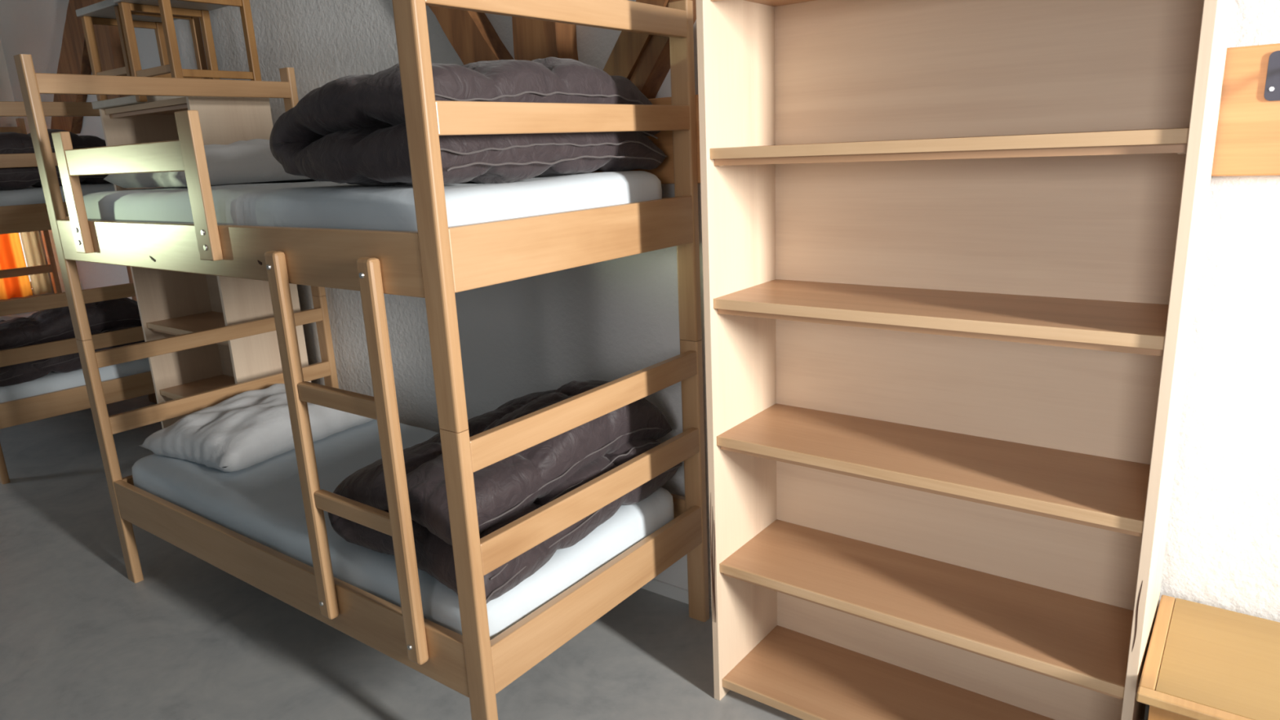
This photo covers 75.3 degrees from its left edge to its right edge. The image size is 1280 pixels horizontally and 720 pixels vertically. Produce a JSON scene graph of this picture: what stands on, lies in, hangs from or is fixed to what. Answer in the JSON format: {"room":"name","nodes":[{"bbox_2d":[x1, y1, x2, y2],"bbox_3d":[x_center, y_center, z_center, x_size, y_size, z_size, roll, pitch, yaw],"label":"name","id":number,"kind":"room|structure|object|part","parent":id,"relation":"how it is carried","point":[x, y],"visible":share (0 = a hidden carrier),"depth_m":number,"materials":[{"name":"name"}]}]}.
{"room":"hostel dormitory room","nodes":[
{"label":"hostel dormitory room","id":0,"kind":"room"},
{"bbox_2d":[0,37,54,311],"bbox_3d":[-6.123,-0.808,4.431,0.200,3.000,4.900,8,18,36],"label":"wall","id":1,"kind":"structure","parent":0,"point":[6,91],"depth_m":6.08,"materials":[{"name":"paint"}]},
{"bbox_2d":[0,232,32,299],"bbox_3d":[-4.882,-0.958,5.834,0.060,1.161,1.130,8,18,36],"label":"curtain","id":2,"kind":"object","parent":1,"relation":"attached to","point":[11,255],"visible":0.51,"depth_m":6.18,"materials":[{"name":"orange fabric"}]},
{"bbox_2d":[18,232,32,288],"bbox_3d":[-5.008,-0.968,5.958,0.060,1.050,1.015,8,18,36],"label":"window","id":3,"kind":"structure","parent":1,"relation":"in","point":[19,233],"depth_m":6.37,"materials":[{"name":"white paint"}]},
{"bbox_2d":[19,231,52,294],"bbox_3d":[-4.605,-1.061,6.227,0.020,1.140,0.118,8,18,36],"label":"curtain","id":4,"kind":"object","parent":1,"relation":"attached to","point":[31,241],"visible":0.35,"depth_m":6.31,"materials":[{"name":"white fabric"}]},
{"bbox_2d":[0,395,803,719],"bbox_3d":[-1.605,1.290,1.680,11.150,0.100,5.100,8,18,36],"label":"floor","id":5,"kind":"structure","parent":0,"point":[80,639],"depth_m":2.73,"materials":[{"name":"grey concrete"}]},
{"bbox_2d":[0,101,155,484],"bbox_3d":[-3.835,-0.521,5.052,2.060,1.930,1.018,9,19,39],"label":"bunk bed","id":6,"kind":"object","parent":5,"relation":"on","point":[28,217],"visible":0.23,"depth_m":4.38,"materials":[{"name":"brown wood"}]},
{"bbox_3d":[-3.335,0.172,4.211,0.066,0.961,0.034,9,19,39],"label":"post","id":7,"kind":"part","parent":6,"relation":"part of","materials":[{"name":"brown wood"}]},
{"bbox_3d":[-4.618,-1.494,5.459,0.026,0.065,0.920,9,19,39],"label":"rail","id":8,"kind":"part","parent":6,"relation":"part of","materials":[{"name":"brown wood"}]},
{"bbox_3d":[-4.574,-0.566,5.697,0.026,0.058,0.920,9,19,39],"label":"rail","id":9,"kind":"part","parent":6,"relation":"part of","materials":[{"name":"brown wood"}]},
{"bbox_3d":[-3.070,-1.030,4.269,0.026,0.067,0.920,9,19,39],"label":"rail","id":10,"kind":"part","parent":6,"relation":"part of","materials":[{"name":"brown wood"}]},
{"bbox_3d":[-4.312,-1.219,5.920,0.066,0.968,0.034,9,19,39],"label":"post","id":11,"kind":"part","parent":6,"relation":"part of","materials":[{"name":"brown wood"}]},
{"bbox_3d":[-3.082,-1.272,4.207,0.026,0.070,0.920,9,19,39],"label":"rail","id":12,"kind":"part","parent":6,"relation":"part of","materials":[{"name":"brown wood"}]},
{"bbox_3d":[-4.269,-0.285,6.160,0.066,0.961,0.034,9,19,39],"label":"post","id":13,"kind":"part","parent":6,"relation":"part of","materials":[{"name":"brown wood"}]},
{"bbox_2d":[0,183,115,206],"bbox_3d":[-3.841,-0.931,4.927,1.942,0.182,0.861,9,19,39],"label":"mattress","id":14,"kind":"object","parent":6,"relation":"on","point":[28,195],"visible":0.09,"depth_m":4.29,"materials":[{"name":"white fabric"}]},
{"bbox_2d":[0,128,111,190],"bbox_3d":[-3.350,-1.083,4.493,0.664,0.306,0.918,9,19,39],"label":"duvet","id":15,"kind":"object","parent":14,"relation":"on","point":[11,178],"visible":0.45,"depth_m":4.27,"materials":[{"name":"grey fabric"}]},
{"bbox_3d":[-3.038,-0.331,4.448,0.026,0.074,0.920,9,19,39],"label":"rail","id":16,"kind":"part","parent":6,"relation":"part of","materials":[{"name":"brown wood"}]},
{"bbox_3d":[-3.027,-0.087,4.511,0.026,0.080,0.920,9,19,39],"label":"rail","id":17,"kind":"part","parent":6,"relation":"part of","materials":[{"name":"brown wood"}]},
{"bbox_2d":[0,357,151,403],"bbox_3d":[-3.798,0.013,5.170,1.941,0.180,0.861,9,19,39],"label":"mattress","id":18,"kind":"object","parent":6,"relation":"on","point":[53,381],"visible":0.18,"depth_m":4.49,"materials":[{"name":"white fabric"}]},
{"bbox_2d":[0,311,38,320],"bbox_3d":[-4.343,-0.240,5.569,0.540,0.156,0.723,7,17,33],"label":"pillow","id":19,"kind":"object","parent":18,"relation":"on","point":[6,317],"visible":0.07,"depth_m":5.55,"materials":[{"name":"white fabric"}]},
{"bbox_2d":[0,297,145,386],"bbox_3d":[-3.321,-0.160,4.725,0.711,0.381,0.908,9,19,39],"label":"duvet","id":20,"kind":"object","parent":18,"relation":"on","point":[46,326],"visible":0.52,"depth_m":4.48,"materials":[{"name":"grey fabric"}]},
{"bbox_2d":[98,96,311,428],"bbox_3d":[-2.036,-0.278,3.985,0.862,1.828,0.350,8,18,36],"label":"shelving unit","id":21,"kind":"object","parent":5,"relation":"on","point":[170,303],"visible":0.38,"depth_m":3.98,"materials":[{"name":"brown wood"}]},
{"bbox_2d":[91,95,186,109],"bbox_3d":[-2.275,-1.206,3.894,0.470,0.033,0.360,8,18,36],"label":"board","id":22,"kind":"object","parent":21,"relation":"on","point":[131,100],"visible":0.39,"depth_m":3.72,"materials":[{"name":"brown wood"}]},
{"bbox_2d":[75,0,208,101],"bbox_3d":[-2.289,-1.421,3.855,0.409,0.400,0.374,8,18,36],"label":"stool","id":23,"kind":"object","parent":22,"relation":"on","point":[106,12],"visible":0.42,"depth_m":3.82,"materials":[{"name":"brown wood"}]},
{"bbox_3d":[-2.523,-1.390,3.840,0.034,0.370,0.034,8,18,36],"label":"leg","id":24,"kind":"part","parent":23,"relation":"part of","materials":[{"name":"brown wood"}]},
{"bbox_3d":[-2.242,-1.350,3.634,0.034,0.370,0.034,8,18,36],"label":"leg","id":25,"kind":"part","parent":23,"relation":"part of","materials":[{"name":"brown wood"}]},
{"bbox_3d":[-2.297,-1.599,3.809,0.409,0.030,0.374,8,18,36],"label":"seat","id":26,"kind":"part","parent":23,"relation":"part of","materials":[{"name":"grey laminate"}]},
{"bbox_3d":[-2.335,-1.462,4.084,0.034,0.370,0.034,8,18,36],"label":"leg","id":27,"kind":"part","parent":23,"relation":"part of","materials":[{"name":"brown wood"}]},
{"bbox_3d":[-2.053,-1.422,3.878,0.034,0.370,0.034,8,18,36],"label":"leg","id":28,"kind":"part","parent":23,"relation":"part of","materials":[{"name":"brown wood"}]},
{"bbox_3d":[-2.141,-0.782,3.744,0.821,0.016,0.016,8,18,36],"label":"support rail","id":29,"kind":"part","parent":21,"relation":"part of","materials":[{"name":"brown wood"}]},
{"bbox_3d":[-2.156,-1.098,3.663,0.821,0.016,0.016,8,18,36],"label":"support rail","id":30,"kind":"part","parent":21,"relation":"part of","materials":[{"name":"brown wood"}]},
{"bbox_3d":[-2.373,-0.326,4.232,0.020,1.828,0.350,8,18,36],"label":"panel","id":31,"kind":"part","parent":21,"relation":"part of","materials":[{"name":"brown wood"}]},
{"bbox_2d":[113,0,261,102],"bbox_3d":[-1.927,-1.345,3.572,0.409,0.430,0.394,8,18,36],"label":"stool","id":32,"kind":"object","parent":21,"relation":"on","point":[201,9],"visible":0.67,"depth_m":3.54,"materials":[{"name":"brown wood"}]},
{"bbox_3d":[-2.167,-1.312,3.549,0.034,0.400,0.034,8,18,36],"label":"leg","id":33,"kind":"part","parent":32,"relation":"part of","materials":[{"name":"brown wood"}]},
{"bbox_3d":[-1.936,-1.538,3.522,0.409,0.030,0.394,8,18,36],"label":"seat","id":34,"kind":"part","parent":32,"relation":"part of","materials":[{"name":"brown laminate"}]},
{"bbox_3d":[-1.886,-1.272,3.343,0.034,0.400,0.034,8,18,36],"label":"leg","id":35,"kind":"part","parent":32,"relation":"part of","materials":[{"name":"brown wood"}]},
{"bbox_3d":[-1.967,-1.388,3.808,0.034,0.400,0.034,8,18,36],"label":"leg","id":36,"kind":"part","parent":32,"relation":"part of","materials":[{"name":"brown wood"}]},
{"bbox_3d":[-1.686,-1.348,3.602,0.034,0.400,0.034,8,18,36],"label":"leg","id":37,"kind":"part","parent":32,"relation":"part of","materials":[{"name":"brown wood"}]},
{"bbox_3d":[-2.110,-0.111,3.916,0.821,0.016,0.016,8,18,36],"label":"support rail","id":38,"kind":"part","parent":21,"relation":"part of","materials":[{"name":"brown wood"}]},
{"bbox_3d":[-1.933,-0.322,4.116,0.822,1.798,0.006,8,18,36],"label":"panel","id":39,"kind":"part","parent":21,"relation":"part of","materials":[{"name":"brown wood"}]},
{"bbox_3d":[-1.698,-0.230,3.738,0.020,1.828,0.350,8,18,36],"label":"panel","id":40,"kind":"part","parent":21,"relation":"part of","materials":[{"name":"brown wood"}]},
{"bbox_2d":[13,0,709,719],"bbox_3d":[-0.936,-0.069,2.765,2.060,1.930,1.018,8,18,36],"label":"bunk bed","id":41,"kind":"object","parent":5,"relation":"on","point":[437,261],"visible":0.81,"depth_m":2.15,"materials":[{"name":"brown wood"}]},
{"bbox_3d":[-2.030,-0.544,2.878,0.066,0.968,0.034,8,18,36],"label":"post","id":42,"kind":"part","parent":41,"relation":"part of","materials":[{"name":"brown wood"}]},
{"bbox_3d":[-1.987,0.390,3.118,0.066,0.961,0.034,8,18,36],"label":"post","id":43,"kind":"part","parent":41,"relation":"part of","materials":[{"name":"brown wood"}]},
{"bbox_3d":[-1.750,-1.030,3.135,0.026,0.065,0.920,8,18,36],"label":"rail","id":44,"kind":"part","parent":41,"relation":"part of","materials":[{"name":"brown wood"}]},
{"bbox_3d":[-1.707,-0.103,3.374,0.026,0.058,0.920,8,18,36],"label":"rail","id":45,"kind":"part","parent":41,"relation":"part of","materials":[{"name":"brown wood"}]},
{"bbox_3d":[-1.696,0.140,3.436,0.026,0.066,0.920,8,18,36],"label":"rail","id":46,"kind":"part","parent":41,"relation":"part of","materials":[{"name":"brown wood"}]},
{"bbox_3d":[-1.464,-0.758,3.610,0.066,0.968,0.034,8,18,36],"label":"post","id":47,"kind":"part","parent":41,"relation":"part of","materials":[{"name":"brown wood"}]},
{"bbox_3d":[-1.421,0.176,3.850,0.066,0.961,0.034,8,18,36],"label":"post","id":48,"kind":"part","parent":41,"relation":"part of","materials":[{"name":"brown wood"}]},
{"bbox_2d":[83,170,662,231],"bbox_3d":[-0.942,-0.479,2.641,1.942,0.182,0.861,8,18,36],"label":"mattress","id":49,"kind":"object","parent":41,"relation":"on","point":[308,202],"visible":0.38,"depth_m":2.08,"materials":[{"name":"white fabric"}]},
{"bbox_2d":[103,138,310,187],"bbox_3d":[-1.476,-0.739,3.075,0.541,0.155,0.740,8,18,35],"label":"pillow","id":50,"kind":"object","parent":49,"relation":"on","point":[251,161],"visible":0.57,"depth_m":2.84,"materials":[{"name":"white fabric"}]},
{"bbox_2d":[269,57,666,186],"bbox_3d":[-0.433,-0.637,2.231,0.664,0.306,0.918,8,18,36],"label":"duvet","id":51,"kind":"object","parent":49,"relation":"on","point":[350,129],"visible":0.73,"depth_m":1.93,"materials":[{"name":"grey fabric"}]},
{"bbox_2d":[131,419,674,639],"bbox_3d":[-0.898,0.466,2.884,1.941,0.180,0.861,8,18,36],"label":"mattress","id":52,"kind":"object","parent":41,"relation":"on","point":[262,502],"visible":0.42,"depth_m":2.55,"materials":[{"name":"white fabric"}]},
{"bbox_2d":[137,383,373,471],"bbox_3d":[-1.466,0.220,3.256,0.540,0.156,0.723,6,17,30],"label":"pillow","id":53,"kind":"object","parent":52,"relation":"on","point":[247,428],"visible":0.84,"depth_m":3.05,"materials":[{"name":"white fabric"}]},
{"bbox_2d":[327,380,682,604],"bbox_3d":[-0.404,0.285,2.463,0.711,0.381,0.908,8,18,36],"label":"duvet","id":54,"kind":"object","parent":52,"relation":"on","point":[508,489],"visible":0.56,"depth_m":2.20,"materials":[{"name":"grey fabric"}]},
{"bbox_3d":[-0.431,-0.318,1.708,0.066,0.968,0.034,8,18,36],"label":"post","id":55,"kind":"part","parent":41,"relation":"part of","materials":[{"name":"brown wood"}]},
{"bbox_3d":[-0.388,0.617,1.948,0.066,0.961,0.034,8,18,36],"label":"post","id":56,"kind":"part","parent":41,"relation":"part of","materials":[{"name":"brown wood"}]},
{"bbox_3d":[-0.153,-0.830,1.959,0.026,0.070,0.920,8,18,36],"label":"rail","id":57,"kind":"part","parent":41,"relation":"part of","materials":[{"name":"brown wood"}]},
{"bbox_3d":[-0.142,-0.589,2.021,0.026,0.067,0.920,8,18,36],"label":"rail","id":58,"kind":"part","parent":41,"relation":"part of","materials":[{"name":"brown wood"}]},
{"bbox_3d":[-0.109,0.111,2.200,0.026,0.074,0.920,8,18,36],"label":"rail","id":59,"kind":"part","parent":41,"relation":"part of","materials":[{"name":"brown wood"}]},
{"bbox_3d":[-0.098,0.354,2.263,0.026,0.080,0.920,8,18,36],"label":"rail","id":60,"kind":"part","parent":41,"relation":"part of","materials":[{"name":"brown wood"}]},
{"bbox_3d":[0.135,-0.532,2.440,0.066,0.968,0.034,8,18,36],"label":"post","id":61,"kind":"part","parent":41,"relation":"part of","materials":[{"name":"brown wood"}]},
{"bbox_3d":[0.178,0.403,2.680,0.066,0.961,0.034,8,18,36],"label":"post","id":62,"kind":"part","parent":41,"relation":"part of","materials":[{"name":"brown wood"}]},
{"bbox_2d":[695,0,1232,719],"bbox_3d":[0.679,0.069,1.982,1.014,1.908,0.351,8,18,36],"label":"bookshelf","id":63,"kind":"object","parent":5,"relation":"on","point":[952,250],"visible":1,"depth_m":2.02,"materials":[{"name":"brown wood"}]},
{"bbox_3d":[0.283,0.011,2.277,0.020,1.908,0.350,8,18,36],"label":"panel","id":64,"kind":"part","parent":63,"relation":"part of","materials":[{"name":"brown wood"}]},
{"bbox_3d":[0.623,0.642,2.018,0.973,0.016,0.016,8,18,36],"label":"support rail","id":65,"kind":"part","parent":63,"relation":"part of","materials":[{"name":"brown wood"}]},
{"bbox_3d":[0.607,0.284,1.926,0.973,0.016,0.016,8,18,36],"label":"support rail","id":66,"kind":"part","parent":63,"relation":"part of","materials":[{"name":"brown wood"}]},
{"bbox_3d":[0.590,-0.072,1.835,0.973,0.016,0.016,8,18,36],"label":"support rail","id":67,"kind":"part","parent":63,"relation":"part of","materials":[{"name":"brown wood"}]},
{"bbox_3d":[0.574,-0.428,1.743,0.973,0.016,0.016,8,18,36],"label":"support rail","id":68,"kind":"part","parent":63,"relation":"part of","materials":[{"name":"brown wood"}]},
{"bbox_3d":[1.075,0.126,1.687,0.020,1.908,0.350,8,18,36],"label":"panel","id":69,"kind":"part","parent":63,"relation":"part of","materials":[{"name":"brown wood"}]},
{"bbox_2d":[1136,595,1279,719],"bbox_3d":[1.423,0.872,1.601,0.800,0.476,0.432,8,18,36],"label":"table","id":70,"kind":"object","parent":5,"relation":"on","point":[1202,661],"visible":1,"depth_m":1.68,"materials":[{"name":"brown wood"}]},
{"bbox_3d":[1.313,0.909,1.457,0.756,0.426,0.018,8,18,36],"label":"panel","id":71,"kind":"part","parent":70,"relation":"part of","materials":[{"name":"brown wood"}]},
{"bbox_2d":[0,0,1279,719],"bbox_3d":[-0.384,-0.740,3.126,10.950,3.000,0.500,8,18,36],"label":"wall","id":72,"kind":"structure","parent":0,"point":[611,320],"depth_m":2.73,"materials":[{"name":"white paint"}]},
{"bbox_3d":[-3.162,-1.098,5.183,0.500,2.886,0.120,8,18,36],"label":"post","id":73,"kind":"part","parent":72,"relation":"part of","materials":[{"name":"white paint"}]},
{"bbox_3d":[-0.314,-1.286,2.666,0.198,0.920,0.120,8,18,36],"label":"post","id":74,"kind":"part","parent":72,"relation":"part of","materials":[{"name":"brown wood"}]},
{"bbox_2d":[641,578,711,612],"bbox_3d":[-0.477,0.731,3.351,2.270,0.050,0.008,8,18,36],"label":"baseboard","id":75,"kind":"structure","parent":72,"relation":"attached to","point":[656,586],"depth_m":2.92,"materials":[{"name":"white paint"}]},
{"bbox_2d":[1263,50,1279,101],"bbox_3d":[1.228,-0.539,1.566,0.075,0.092,0.072,8,18,36],"label":"coat hook","id":76,"kind":"object","parent":72,"relation":"attached to","point":[1272,91],"visible":1,"depth_m":1.61,"materials":[{"name":"grey metal"}]}
]}

